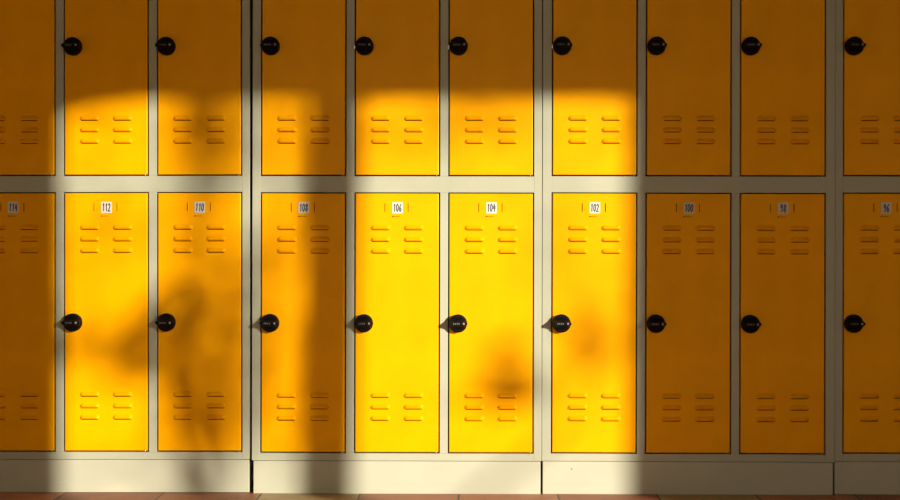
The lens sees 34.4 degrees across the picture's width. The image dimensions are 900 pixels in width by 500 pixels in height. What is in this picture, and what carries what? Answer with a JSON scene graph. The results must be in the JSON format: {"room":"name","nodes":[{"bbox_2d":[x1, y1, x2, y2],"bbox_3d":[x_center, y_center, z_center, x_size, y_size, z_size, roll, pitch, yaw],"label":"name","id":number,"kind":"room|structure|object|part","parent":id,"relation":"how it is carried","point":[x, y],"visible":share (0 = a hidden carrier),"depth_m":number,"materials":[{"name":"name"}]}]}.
{"room":"locker room","nodes":[
{"label":"locker room","id":0,"kind":"room"},
{"bbox_2d":[0,488,899,499],"bbox_3d":[2.721,0.810,2.246,13.000,0.120,5.950,0,0,1],"label":"floor","id":1,"kind":"structure","parent":0,"point":[250,495],"depth_m":4.45,"materials":[{"name":"ceramic"}]},
{"bbox_2d":[0,0,253,491],"bbox_3d":[-1.071,-0.157,4.749,0.906,1.828,0.544,0,0,1],"label":"lockers","id":2,"kind":"object","parent":1,"relation":"on","point":[126,126],"visible":1,"depth_m":4.52,"materials":[{"name":"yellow metal"}]},
{"bbox_3d":[-1.362,-0.635,4.530,0.258,0.802,0.026,0,0,1],"label":"door","id":3,"kind":"part","parent":2,"relation":"part of","materials":[{"name":"yellow metal"}]},
{"bbox_3d":[-1.361,0.224,4.527,0.258,0.802,0.026,0,0,1],"label":"door","id":4,"kind":"part","parent":2,"relation":"part of","materials":[{"name":"yellow metal"}]},
{"bbox_3d":[-1.071,-0.636,4.527,0.258,0.802,0.026,0,0,1],"label":"door","id":5,"kind":"part","parent":2,"relation":"part of","materials":[{"name":"yellow metal"}]},
{"bbox_3d":[-1.070,0.224,4.524,0.258,0.802,0.026,0,0,1],"label":"door","id":6,"kind":"part","parent":2,"relation":"part of","materials":[{"name":"yellow metal"}]},
{"bbox_3d":[-0.780,-0.636,4.524,0.258,0.802,0.026,0,0,1],"label":"door","id":7,"kind":"part","parent":2,"relation":"part of","materials":[{"name":"yellow metal"}]},
{"bbox_3d":[-0.779,0.223,4.521,0.258,0.802,0.026,0,0,1],"label":"door","id":8,"kind":"part","parent":2,"relation":"part of","materials":[{"name":"yellow metal"}]},
{"bbox_2d":[252,0,541,493],"bbox_3d":[-0.162,-0.155,4.730,0.902,1.826,0.544,0,0,1],"label":"lockers","id":9,"kind":"object","parent":1,"relation":"on","point":[397,163],"visible":1,"depth_m":4.50,"materials":[{"name":"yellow metal"}]},
{"bbox_3d":[-0.456,0.225,4.508,0.258,0.802,0.026,0,0,1],"label":"door","id":10,"kind":"part","parent":9,"relation":"part of","materials":[{"name":"yellow metal"}]},
{"bbox_3d":[-0.454,-0.634,4.511,0.258,0.802,0.026,0,0,1],"label":"door","id":11,"kind":"part","parent":9,"relation":"part of","materials":[{"name":"yellow metal"}]},
{"bbox_3d":[-0.165,0.226,4.505,0.258,0.802,0.026,0,0,1],"label":"door","id":12,"kind":"part","parent":9,"relation":"part of","materials":[{"name":"yellow metal"}]},
{"bbox_3d":[-0.163,-0.634,4.508,0.258,0.802,0.026,0,0,1],"label":"door","id":13,"kind":"part","parent":9,"relation":"part of","materials":[{"name":"yellow metal"}]},
{"bbox_3d":[0.127,0.226,4.503,0.258,0.802,0.026,0,0,1],"label":"door","id":14,"kind":"part","parent":9,"relation":"part of","materials":[{"name":"yellow metal"}]},
{"bbox_3d":[0.128,-0.633,4.506,0.258,0.802,0.026,0,0,1],"label":"door","id":15,"kind":"part","parent":9,"relation":"part of","materials":[{"name":"yellow metal"}]},
{"bbox_2d":[540,0,834,494],"bbox_3d":[0.741,-0.154,4.722,0.912,1.828,0.544,0,0,1],"label":"lockers","id":16,"kind":"object","parent":1,"relation":"on","point":[688,146],"visible":1,"depth_m":4.49,"materials":[{"name":"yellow metal"}]},
{"bbox_3d":[0.447,0.226,4.499,0.258,0.802,0.026,0,0,1],"label":"door","id":17,"kind":"part","parent":16,"relation":"part of","materials":[{"name":"yellow metal"}]},
{"bbox_3d":[0.449,-0.633,4.503,0.258,0.802,0.026,0,0,1],"label":"door","id":18,"kind":"part","parent":16,"relation":"part of","materials":[{"name":"yellow metal"}]},
{"bbox_3d":[0.738,0.227,4.497,0.258,0.802,0.026,0,0,1],"label":"door","id":19,"kind":"part","parent":16,"relation":"part of","materials":[{"name":"yellow metal"}]},
{"bbox_3d":[0.740,-0.633,4.500,0.258,0.802,0.026,0,0,1],"label":"door","id":20,"kind":"part","parent":16,"relation":"part of","materials":[{"name":"yellow metal"}]},
{"bbox_3d":[1.029,0.227,4.494,0.258,0.802,0.026,0,0,1],"label":"door","id":21,"kind":"part","parent":16,"relation":"part of","materials":[{"name":"yellow metal"}]},
{"bbox_3d":[1.031,-0.632,4.497,0.258,0.802,0.026,0,0,1],"label":"door","id":22,"kind":"part","parent":16,"relation":"part of","materials":[{"name":"yellow metal"}]},
{"bbox_2d":[833,0,899,493],"bbox_3d":[1.645,-0.153,4.721,0.908,1.828,0.544,0,0,1],"label":"lockers","id":23,"kind":"object","parent":1,"relation":"on","point":[867,32],"visible":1,"depth_m":4.50,"materials":[{"name":"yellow metal"}]},
{"bbox_3d":[1.349,0.227,4.499,0.258,0.802,0.026,0,0,1],"label":"door","id":24,"kind":"part","parent":23,"relation":"part of","materials":[{"name":"yellow metal"}]},
{"bbox_3d":[1.352,-0.633,4.502,0.258,0.802,0.026,0,0,1],"label":"door","id":25,"kind":"part","parent":23,"relation":"part of","materials":[{"name":"yellow metal"}]}
]}

